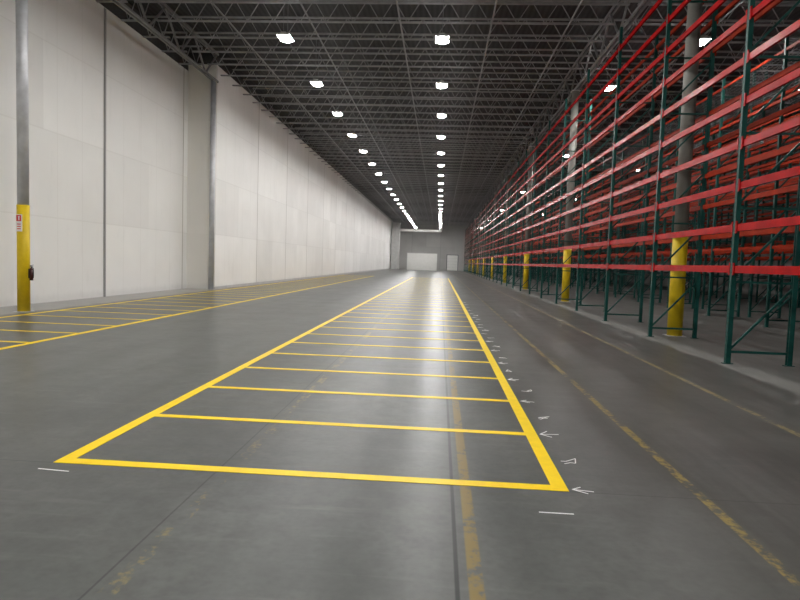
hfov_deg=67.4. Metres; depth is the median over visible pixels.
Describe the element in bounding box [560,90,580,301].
column
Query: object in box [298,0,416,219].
pipe
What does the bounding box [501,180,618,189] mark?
joist
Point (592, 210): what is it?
rack
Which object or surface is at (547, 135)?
rack
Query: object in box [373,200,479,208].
joist
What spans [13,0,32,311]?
column
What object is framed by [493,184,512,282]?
rack
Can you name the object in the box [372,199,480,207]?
joist
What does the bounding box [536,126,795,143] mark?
joist
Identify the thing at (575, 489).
chalk mark
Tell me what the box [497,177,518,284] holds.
rack
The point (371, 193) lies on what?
joist
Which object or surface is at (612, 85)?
light
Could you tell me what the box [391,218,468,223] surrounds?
joist
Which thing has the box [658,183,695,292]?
rack
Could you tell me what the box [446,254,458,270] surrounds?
door
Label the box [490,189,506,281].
rack
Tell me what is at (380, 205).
joist
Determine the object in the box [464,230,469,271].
rack
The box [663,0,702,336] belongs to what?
column
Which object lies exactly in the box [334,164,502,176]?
joist
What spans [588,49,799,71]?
joist
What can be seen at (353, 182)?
joist
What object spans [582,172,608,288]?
rack
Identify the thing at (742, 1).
pipe
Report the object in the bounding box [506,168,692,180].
joist
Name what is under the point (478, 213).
rack
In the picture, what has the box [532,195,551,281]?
rack
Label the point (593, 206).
rack
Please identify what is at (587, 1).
joist
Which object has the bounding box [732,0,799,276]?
rack
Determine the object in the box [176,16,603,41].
joist
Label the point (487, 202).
rack
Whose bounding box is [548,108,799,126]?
joist
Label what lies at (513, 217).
rack
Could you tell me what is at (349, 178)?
joist
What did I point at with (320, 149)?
joist
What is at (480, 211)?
rack
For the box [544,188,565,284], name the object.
rack
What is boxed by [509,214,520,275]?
rack
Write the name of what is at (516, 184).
joist
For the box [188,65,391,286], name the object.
wall
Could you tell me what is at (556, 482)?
floor marking
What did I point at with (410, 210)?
joist
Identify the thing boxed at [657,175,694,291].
rack
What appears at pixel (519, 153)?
joist
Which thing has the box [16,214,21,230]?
sign
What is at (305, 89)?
joist
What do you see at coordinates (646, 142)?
rack
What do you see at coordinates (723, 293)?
rack
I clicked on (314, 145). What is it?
joist
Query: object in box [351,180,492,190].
joist
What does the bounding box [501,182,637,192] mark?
joist
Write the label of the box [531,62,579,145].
girder
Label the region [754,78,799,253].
rack
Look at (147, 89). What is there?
wall
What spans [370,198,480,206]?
joist
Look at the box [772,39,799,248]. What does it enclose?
rack
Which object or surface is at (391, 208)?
joist
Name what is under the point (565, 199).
rack
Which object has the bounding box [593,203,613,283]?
rack
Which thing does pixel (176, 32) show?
joist
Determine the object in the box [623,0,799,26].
joist
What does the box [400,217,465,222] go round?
joist
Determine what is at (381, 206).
joist
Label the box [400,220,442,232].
air duct
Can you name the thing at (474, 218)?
column
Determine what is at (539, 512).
chalk mark
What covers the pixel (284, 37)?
light
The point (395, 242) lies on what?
enclosure
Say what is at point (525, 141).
joist
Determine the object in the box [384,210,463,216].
joist
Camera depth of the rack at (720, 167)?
38.21 m
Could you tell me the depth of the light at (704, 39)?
18.11 m
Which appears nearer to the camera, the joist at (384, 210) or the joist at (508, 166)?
the joist at (508, 166)
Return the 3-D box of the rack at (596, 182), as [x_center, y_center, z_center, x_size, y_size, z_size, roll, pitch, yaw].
[14.353,-5.165,47.470,1.130,8.200,3.656,2,4,4]
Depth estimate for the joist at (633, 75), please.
26.65 m
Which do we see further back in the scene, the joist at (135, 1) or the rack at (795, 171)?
the joist at (135, 1)
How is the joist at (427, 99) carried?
attached to the girder at (560, 109)
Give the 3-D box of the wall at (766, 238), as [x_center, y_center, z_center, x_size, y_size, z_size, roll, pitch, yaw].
[25.959,-6.362,56.116,0.300,10.250,140.000,2,4,4]
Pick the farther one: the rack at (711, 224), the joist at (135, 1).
the rack at (711, 224)
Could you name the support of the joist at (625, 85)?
attached to the girder at (560, 109)
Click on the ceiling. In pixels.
(601, 11)
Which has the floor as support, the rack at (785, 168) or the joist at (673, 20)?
the rack at (785, 168)
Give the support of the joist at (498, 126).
attached to the girder at (560, 109)
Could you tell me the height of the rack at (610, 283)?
8.200 m
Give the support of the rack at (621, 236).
on the floor
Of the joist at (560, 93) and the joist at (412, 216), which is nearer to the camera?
the joist at (560, 93)
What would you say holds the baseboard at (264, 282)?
attached to the wall at (281, 213)
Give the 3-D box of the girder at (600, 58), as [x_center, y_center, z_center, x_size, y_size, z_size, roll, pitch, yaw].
[7.099,-9.117,19.348,0.189,1.240,12.241,2,4,4]
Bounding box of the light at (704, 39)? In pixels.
[700,9,710,46]
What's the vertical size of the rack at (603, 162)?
8.200 m
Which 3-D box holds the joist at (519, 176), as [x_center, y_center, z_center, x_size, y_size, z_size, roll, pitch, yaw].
[17.938,-11.397,57.746,16.300,0.764,0.092,2,4,4]
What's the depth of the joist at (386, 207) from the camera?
96.06 m
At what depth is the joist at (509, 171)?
54.97 m
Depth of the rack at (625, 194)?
31.38 m
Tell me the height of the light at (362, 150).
1.760 m
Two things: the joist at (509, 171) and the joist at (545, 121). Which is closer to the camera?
the joist at (545, 121)
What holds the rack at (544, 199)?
on the floor
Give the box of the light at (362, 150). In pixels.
[360,125,366,152]
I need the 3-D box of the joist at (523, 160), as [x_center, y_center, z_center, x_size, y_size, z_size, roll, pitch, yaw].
[17.341,-10.845,48.783,16.300,0.764,0.092,2,4,4]
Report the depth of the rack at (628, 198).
56.38 m
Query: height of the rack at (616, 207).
8.200 m
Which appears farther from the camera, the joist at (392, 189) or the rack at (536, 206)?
the joist at (392, 189)
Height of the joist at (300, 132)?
0.764 m
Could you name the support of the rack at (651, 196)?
on the floor
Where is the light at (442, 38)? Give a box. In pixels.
[436,0,448,43]
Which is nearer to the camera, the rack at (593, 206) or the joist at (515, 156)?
the rack at (593, 206)
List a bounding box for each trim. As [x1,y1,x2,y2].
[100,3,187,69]
[103,8,105,296]
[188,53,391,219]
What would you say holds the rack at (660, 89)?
on the floor
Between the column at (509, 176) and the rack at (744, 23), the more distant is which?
the column at (509, 176)
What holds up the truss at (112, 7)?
attached to the wall at (147, 89)
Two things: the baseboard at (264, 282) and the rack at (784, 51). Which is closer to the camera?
the rack at (784, 51)
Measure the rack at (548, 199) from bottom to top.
8.200 m
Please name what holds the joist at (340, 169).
attached to the girder at (507, 172)
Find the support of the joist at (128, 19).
attached to the wall at (147, 89)
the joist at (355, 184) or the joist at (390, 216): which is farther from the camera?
the joist at (390, 216)
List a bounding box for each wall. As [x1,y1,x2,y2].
[0,0,188,306]
[186,64,216,288]
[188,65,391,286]
[399,221,540,272]
[546,135,799,298]
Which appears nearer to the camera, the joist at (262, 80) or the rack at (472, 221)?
the joist at (262, 80)
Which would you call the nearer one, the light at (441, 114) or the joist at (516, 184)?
the light at (441, 114)
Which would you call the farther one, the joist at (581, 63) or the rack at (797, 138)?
the joist at (581, 63)
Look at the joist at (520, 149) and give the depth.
44.48 m
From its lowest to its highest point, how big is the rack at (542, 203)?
8.200 m
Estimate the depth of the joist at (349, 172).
58.76 m
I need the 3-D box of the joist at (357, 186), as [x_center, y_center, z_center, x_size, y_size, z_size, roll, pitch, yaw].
[2.645,-12.636,69.232,15.330,0.764,0.092,2,4,4]
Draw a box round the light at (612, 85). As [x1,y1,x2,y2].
[605,49,615,90]
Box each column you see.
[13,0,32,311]
[207,80,215,289]
[468,223,471,270]
[472,218,475,271]
[476,212,480,274]
[482,204,487,276]
[491,192,497,276]
[503,175,510,282]
[523,146,534,289]
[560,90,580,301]
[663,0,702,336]
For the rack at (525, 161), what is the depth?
35.29 m
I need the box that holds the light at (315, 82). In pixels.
[310,40,322,86]
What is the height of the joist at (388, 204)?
0.764 m
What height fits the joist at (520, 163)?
0.764 m
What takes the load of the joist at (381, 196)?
attached to the girder
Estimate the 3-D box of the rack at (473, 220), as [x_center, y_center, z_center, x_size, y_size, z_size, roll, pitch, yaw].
[11.485,-8.077,91.583,1.130,8.200,3.656,2,4,4]
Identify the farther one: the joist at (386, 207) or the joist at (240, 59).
the joist at (386, 207)
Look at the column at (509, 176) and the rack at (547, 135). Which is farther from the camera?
the column at (509, 176)
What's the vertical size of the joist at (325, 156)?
0.764 m
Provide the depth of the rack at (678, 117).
24.07 m
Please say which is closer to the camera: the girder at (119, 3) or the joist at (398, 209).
the girder at (119, 3)
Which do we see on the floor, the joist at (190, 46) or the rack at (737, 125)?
the rack at (737, 125)
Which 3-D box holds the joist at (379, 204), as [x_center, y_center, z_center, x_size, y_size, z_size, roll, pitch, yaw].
[4.139,-14.018,91.640,15.330,0.764,0.092,2,4,4]
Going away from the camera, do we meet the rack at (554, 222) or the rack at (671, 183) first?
the rack at (671, 183)
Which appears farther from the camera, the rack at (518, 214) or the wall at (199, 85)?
the rack at (518, 214)
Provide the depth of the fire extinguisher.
14.38 m
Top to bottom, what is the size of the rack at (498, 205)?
8.200 m
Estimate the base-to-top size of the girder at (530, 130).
1.240 m
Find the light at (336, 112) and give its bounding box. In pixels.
[332,78,341,115]
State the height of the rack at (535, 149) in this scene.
8.200 m
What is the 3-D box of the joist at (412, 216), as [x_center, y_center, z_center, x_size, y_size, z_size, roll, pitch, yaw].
[5.533,-15.307,112.554,15.330,0.764,0.092,2,4,4]
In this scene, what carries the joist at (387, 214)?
attached to the girder
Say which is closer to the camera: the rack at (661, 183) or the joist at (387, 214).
the rack at (661, 183)
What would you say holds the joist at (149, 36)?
attached to the wall at (147, 89)
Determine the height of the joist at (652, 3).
0.764 m
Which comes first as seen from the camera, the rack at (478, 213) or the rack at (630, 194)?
the rack at (630, 194)
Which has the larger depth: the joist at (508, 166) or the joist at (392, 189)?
the joist at (392, 189)
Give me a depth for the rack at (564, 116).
24.36 m
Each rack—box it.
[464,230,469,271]
[466,229,473,272]
[466,230,472,270]
[467,227,475,269]
[468,226,476,271]
[469,221,478,273]
[471,220,476,273]
[472,221,480,274]
[473,215,483,274]
[475,213,484,275]
[476,211,487,275]
[478,208,490,276]
[480,205,493,277]
[482,202,493,276]
[484,198,499,278]
[487,194,503,279]
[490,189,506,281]
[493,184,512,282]
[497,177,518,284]
[502,170,524,285]
[507,161,533,288]
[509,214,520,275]
[511,217,522,273]
[513,150,543,291]
[516,214,525,276]
[521,137,556,293]
[524,203,538,278]
[530,120,569,298]
[530,206,542,278]
[531,199,544,280]
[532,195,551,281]
[535,203,551,279]
[539,199,557,280]
[540,191,559,283]
[542,99,591,304]
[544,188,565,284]
[546,199,565,282]
[552,179,578,286]
[554,191,573,283]
[557,69,616,311]
[561,172,590,288]
[561,188,584,285]
[571,172,603,291]
[572,182,596,287]
[575,210,592,280]
[578,27,658,321]
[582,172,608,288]
[584,152,621,293]
[587,207,602,275]
[589,206,604,282]
[592,163,626,291]
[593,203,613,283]
[596,207,616,281]
[599,139,643,297]
[600,200,621,285]
[605,152,644,294]
[605,198,629,284]
[607,0,717,338]
[611,195,636,285]
[617,124,671,302]
[620,194,640,285]
[624,144,670,298]
[624,185,656,289]
[629,196,652,285]
[641,101,706,308]
[642,183,673,288]
[647,183,673,289]
[648,130,701,302]
[653,0,799,366]
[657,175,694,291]
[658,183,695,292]
[671,71,756,316]
[687,101,740,309]
[687,165,725,297]
[688,167,720,295]
[702,148,758,301]
[704,157,750,297]
[709,71,797,318]
[713,36,799,326]
[729,144,786,302]
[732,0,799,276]
[738,138,799,306]
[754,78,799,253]
[762,150,799,307]
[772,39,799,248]
[773,135,799,257]
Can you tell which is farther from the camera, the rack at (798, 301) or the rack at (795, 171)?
the rack at (798, 301)
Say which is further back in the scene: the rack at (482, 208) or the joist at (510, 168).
the rack at (482, 208)
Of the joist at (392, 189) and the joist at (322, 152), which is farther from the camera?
the joist at (392, 189)
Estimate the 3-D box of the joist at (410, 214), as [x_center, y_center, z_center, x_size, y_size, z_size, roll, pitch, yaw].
[5.134,-14.939,106.578,15.330,0.764,0.092,2,4,4]
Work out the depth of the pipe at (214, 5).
25.95 m
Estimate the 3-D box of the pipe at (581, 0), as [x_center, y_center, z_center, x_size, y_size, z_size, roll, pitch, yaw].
[8.692,-11.918,67.392,0.056,0.056,117.150,2,4,4]
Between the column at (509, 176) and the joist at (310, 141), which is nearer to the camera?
the joist at (310, 141)
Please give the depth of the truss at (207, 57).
30.87 m
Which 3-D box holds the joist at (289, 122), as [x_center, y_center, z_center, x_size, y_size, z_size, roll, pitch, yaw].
[0.553,-10.701,37.861,15.330,0.764,0.092,2,4,4]
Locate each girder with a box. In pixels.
[111,0,218,82]
[495,163,509,191]
[509,128,532,174]
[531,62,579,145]
[574,0,650,89]
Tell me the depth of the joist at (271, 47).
24.38 m
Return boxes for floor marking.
[0,275,371,349]
[54,277,568,491]
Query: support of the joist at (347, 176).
attached to the girder at (507, 172)
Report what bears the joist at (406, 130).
attached to the girder at (560, 109)
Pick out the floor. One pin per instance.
(690, 459)
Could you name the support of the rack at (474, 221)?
on the floor
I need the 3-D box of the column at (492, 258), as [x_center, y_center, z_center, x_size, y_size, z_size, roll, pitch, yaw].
[9.736,-6.644,62.200,0.390,8.970,0.390,2,4,4]
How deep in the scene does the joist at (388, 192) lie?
75.10 m
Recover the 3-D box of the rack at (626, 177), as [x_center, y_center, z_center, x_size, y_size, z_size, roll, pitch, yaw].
[13.624,-4.490,36.535,1.130,8.200,3.656,2,4,4]
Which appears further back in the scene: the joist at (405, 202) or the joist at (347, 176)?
the joist at (405, 202)
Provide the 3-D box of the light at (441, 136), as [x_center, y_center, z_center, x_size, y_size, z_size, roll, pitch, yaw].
[2.334,-9.951,33.471,0.392,1.760,0.680,2,4,4]
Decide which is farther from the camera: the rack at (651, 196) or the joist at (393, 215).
the joist at (393, 215)
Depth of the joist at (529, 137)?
40.03 m
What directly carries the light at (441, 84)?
hanging from the ceiling
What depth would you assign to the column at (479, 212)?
86.35 m
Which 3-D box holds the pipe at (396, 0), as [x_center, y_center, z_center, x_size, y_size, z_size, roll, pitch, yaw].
[3.207,-12.121,67.745,0.056,0.056,117.150,2,4,4]
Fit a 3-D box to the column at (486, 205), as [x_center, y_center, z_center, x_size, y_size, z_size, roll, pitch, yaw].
[10.546,-7.393,74.350,0.390,8.970,0.390,2,4,4]
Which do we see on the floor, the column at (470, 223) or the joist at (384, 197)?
the column at (470, 223)
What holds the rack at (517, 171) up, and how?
on the floor
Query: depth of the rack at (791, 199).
28.28 m
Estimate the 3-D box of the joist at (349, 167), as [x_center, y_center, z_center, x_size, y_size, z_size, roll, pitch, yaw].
[1.748,-11.807,55.788,15.330,0.764,0.092,2,4,4]
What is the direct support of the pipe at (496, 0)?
hanging from the joist at (405, 202)
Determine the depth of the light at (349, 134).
33.73 m
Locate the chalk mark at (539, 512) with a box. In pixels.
[539,512,573,514]
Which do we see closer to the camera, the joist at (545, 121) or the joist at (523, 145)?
the joist at (545, 121)
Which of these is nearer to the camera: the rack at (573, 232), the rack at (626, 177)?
the rack at (626, 177)
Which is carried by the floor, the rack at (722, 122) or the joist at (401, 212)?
the rack at (722, 122)
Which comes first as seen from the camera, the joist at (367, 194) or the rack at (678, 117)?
the rack at (678, 117)
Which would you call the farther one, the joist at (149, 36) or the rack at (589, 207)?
the rack at (589, 207)
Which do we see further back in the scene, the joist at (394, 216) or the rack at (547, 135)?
the joist at (394, 216)
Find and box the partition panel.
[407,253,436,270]
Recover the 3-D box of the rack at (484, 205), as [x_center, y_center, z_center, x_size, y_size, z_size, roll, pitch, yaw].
[10.027,-6.728,69.713,1.130,8.200,3.656,2,4,4]
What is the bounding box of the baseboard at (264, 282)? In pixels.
[214,268,390,288]
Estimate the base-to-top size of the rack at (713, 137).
8.200 m
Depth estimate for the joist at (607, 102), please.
31.09 m
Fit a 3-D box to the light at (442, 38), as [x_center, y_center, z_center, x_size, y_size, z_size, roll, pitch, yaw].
[1.358,-9.048,18.831,0.392,1.760,0.680,2,4,4]
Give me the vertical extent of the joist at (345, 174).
0.764 m
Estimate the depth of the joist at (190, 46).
24.93 m
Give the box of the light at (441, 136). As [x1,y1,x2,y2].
[438,106,444,138]
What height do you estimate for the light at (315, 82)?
1.760 m
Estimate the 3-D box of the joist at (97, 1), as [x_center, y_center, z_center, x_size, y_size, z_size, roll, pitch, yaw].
[-9.113,-9.814,18.980,1.023,0.764,0.092,2,4,4]
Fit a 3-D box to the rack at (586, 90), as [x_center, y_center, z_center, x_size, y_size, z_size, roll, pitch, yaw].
[6.868,-3.806,22.328,1.130,8.200,3.656,2,4,4]
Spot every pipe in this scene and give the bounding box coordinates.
[209,0,405,223]
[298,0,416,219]
[396,0,433,223]
[448,0,497,223]
[461,0,582,223]
[484,0,744,224]
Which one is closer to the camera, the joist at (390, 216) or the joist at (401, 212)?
the joist at (401, 212)
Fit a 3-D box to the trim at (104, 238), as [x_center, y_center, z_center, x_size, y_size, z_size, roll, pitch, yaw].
[-9.756,-4.797,19.834,0.040,9.400,0.080,2,4,4]
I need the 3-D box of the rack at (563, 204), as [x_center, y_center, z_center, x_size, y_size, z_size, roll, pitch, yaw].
[13.007,-5.215,47.557,1.130,8.200,3.656,2,4,4]
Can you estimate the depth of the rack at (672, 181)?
27.66 m
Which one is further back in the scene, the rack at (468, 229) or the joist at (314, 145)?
the rack at (468, 229)
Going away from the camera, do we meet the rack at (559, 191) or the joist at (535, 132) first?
the joist at (535, 132)
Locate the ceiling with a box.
[127,0,799,222]
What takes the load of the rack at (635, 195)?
on the floor
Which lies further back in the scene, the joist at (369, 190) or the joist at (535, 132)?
the joist at (369, 190)
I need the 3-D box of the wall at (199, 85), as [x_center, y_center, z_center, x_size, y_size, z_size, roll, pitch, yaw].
[-8.710,-5.353,26.332,1.250,9.750,0.050,2,4,4]
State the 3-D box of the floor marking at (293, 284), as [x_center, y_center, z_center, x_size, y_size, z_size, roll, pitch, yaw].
[-5.960,-0.714,31.621,3.100,0.002,56.860,2,4,4]
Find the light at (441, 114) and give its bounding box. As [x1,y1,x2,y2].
[437,89,445,117]
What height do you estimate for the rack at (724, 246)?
8.200 m
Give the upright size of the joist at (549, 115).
0.764 m
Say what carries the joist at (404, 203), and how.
attached to the girder
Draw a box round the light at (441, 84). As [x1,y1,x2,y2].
[437,44,445,87]
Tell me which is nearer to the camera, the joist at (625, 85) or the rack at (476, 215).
the joist at (625, 85)
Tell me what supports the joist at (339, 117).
attached to the girder at (560, 109)
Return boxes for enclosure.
[391,222,400,268]
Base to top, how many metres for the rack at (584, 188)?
8.200 m
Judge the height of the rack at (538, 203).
8.200 m
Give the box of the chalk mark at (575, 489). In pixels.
[572,487,593,493]
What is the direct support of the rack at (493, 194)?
on the floor
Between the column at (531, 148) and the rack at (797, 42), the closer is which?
the rack at (797, 42)
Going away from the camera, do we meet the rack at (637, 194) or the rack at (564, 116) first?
the rack at (564, 116)
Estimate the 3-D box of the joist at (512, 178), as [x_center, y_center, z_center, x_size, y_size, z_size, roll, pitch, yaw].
[18.038,-11.489,59.240,16.300,0.764,0.092,2,4,4]
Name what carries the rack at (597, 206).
on the floor
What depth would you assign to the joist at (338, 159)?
51.26 m
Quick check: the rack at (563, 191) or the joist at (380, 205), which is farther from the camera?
the joist at (380, 205)
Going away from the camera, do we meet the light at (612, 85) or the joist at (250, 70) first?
the light at (612, 85)
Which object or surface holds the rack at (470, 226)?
on the floor
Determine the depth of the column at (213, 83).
26.06 m
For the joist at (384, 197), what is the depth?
81.18 m
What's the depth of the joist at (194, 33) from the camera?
22.89 m
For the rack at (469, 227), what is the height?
8.200 m
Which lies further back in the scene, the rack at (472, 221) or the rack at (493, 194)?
the rack at (472, 221)
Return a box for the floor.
[0,269,799,599]
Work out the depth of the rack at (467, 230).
108.15 m
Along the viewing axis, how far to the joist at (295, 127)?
39.31 m
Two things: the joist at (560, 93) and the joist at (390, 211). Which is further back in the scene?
the joist at (390, 211)
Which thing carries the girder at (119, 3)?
on the column at (21, 6)
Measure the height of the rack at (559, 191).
8.200 m
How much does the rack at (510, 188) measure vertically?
8.200 m
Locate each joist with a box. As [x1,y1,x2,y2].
[96,0,127,2]
[121,2,150,21]
[134,0,629,5]
[143,16,169,37]
[156,0,615,24]
[162,31,187,51]
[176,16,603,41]
[178,45,202,64]
[192,32,592,56]
[207,46,582,69]
[220,58,574,80]
[232,69,566,90]
[243,79,560,99]
[252,88,554,107]
[261,96,548,115]
[269,104,543,121]
[276,111,538,127]
[283,116,534,133]
[289,122,531,138]
[295,127,527,143]
[300,132,524,147]
[305,137,521,151]
[309,141,518,155]
[314,145,515,159]
[318,149,513,162]
[321,152,511,165]
[325,156,508,168]
[328,159,506,171]
[332,162,499,173]
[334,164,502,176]
[340,169,498,180]
[341,167,497,178]
[342,172,498,182]
[345,174,493,184]
[347,176,491,186]
[349,178,488,188]
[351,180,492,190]
[353,182,491,192]
[355,184,490,193]
[357,186,489,195]
[359,188,485,196]
[363,190,486,199]
[363,192,483,200]
[364,189,483,197]
[366,193,481,201]
[367,194,482,202]
[369,196,479,203]
[369,197,481,205]
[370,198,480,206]
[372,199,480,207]
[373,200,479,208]
[374,202,478,209]
[375,203,473,209]
[376,204,473,210]
[379,204,472,211]
[380,205,472,212]
[381,206,475,213]
[381,208,474,214]
[383,209,474,215]
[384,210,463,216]
[384,211,468,217]
[386,207,475,214]
[387,214,468,219]
[388,215,466,220]
[390,216,469,222]
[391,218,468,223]
[392,210,473,216]
[394,214,465,218]
[394,216,455,221]
[395,212,472,218]
[395,216,470,221]
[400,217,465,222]
[495,185,632,195]
[496,184,651,193]
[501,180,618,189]
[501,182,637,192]
[502,178,655,187]
[503,176,665,186]
[505,171,664,182]
[505,173,628,183]
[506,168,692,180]
[508,166,664,177]
[514,156,723,168]
[514,160,716,171]
[514,163,693,174]
[519,153,714,166]
[520,149,734,162]
[522,145,755,160]
[525,141,765,156]
[528,137,770,150]
[531,132,775,148]
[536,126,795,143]
[539,121,796,138]
[544,115,775,131]
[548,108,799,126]
[553,100,785,119]
[559,92,799,111]
[568,83,799,103]
[573,73,790,93]
[580,62,799,83]
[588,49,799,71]
[599,35,799,58]
[609,19,796,43]
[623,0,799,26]
[637,0,799,6]
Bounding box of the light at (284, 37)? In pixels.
[277,0,293,42]
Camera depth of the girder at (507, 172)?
55.48 m
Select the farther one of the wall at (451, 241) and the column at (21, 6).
the wall at (451, 241)
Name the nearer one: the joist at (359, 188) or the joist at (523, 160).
the joist at (523, 160)
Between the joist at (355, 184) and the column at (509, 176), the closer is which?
the column at (509, 176)
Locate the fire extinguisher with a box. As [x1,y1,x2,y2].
[28,265,33,279]
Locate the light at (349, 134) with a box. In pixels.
[348,103,355,136]
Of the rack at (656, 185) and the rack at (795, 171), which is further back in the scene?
the rack at (656, 185)
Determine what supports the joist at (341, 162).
attached to the girder at (507, 172)
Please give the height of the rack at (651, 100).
8.200 m
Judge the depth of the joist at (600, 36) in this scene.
22.20 m
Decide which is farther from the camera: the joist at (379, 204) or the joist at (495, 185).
the joist at (379, 204)
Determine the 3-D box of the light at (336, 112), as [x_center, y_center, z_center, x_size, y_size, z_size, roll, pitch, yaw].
[-2.988,-9.835,28.913,0.392,1.760,0.680,2,4,4]
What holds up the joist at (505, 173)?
attached to the girder at (507, 172)
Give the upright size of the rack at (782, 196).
8.200 m
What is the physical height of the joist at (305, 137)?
0.764 m

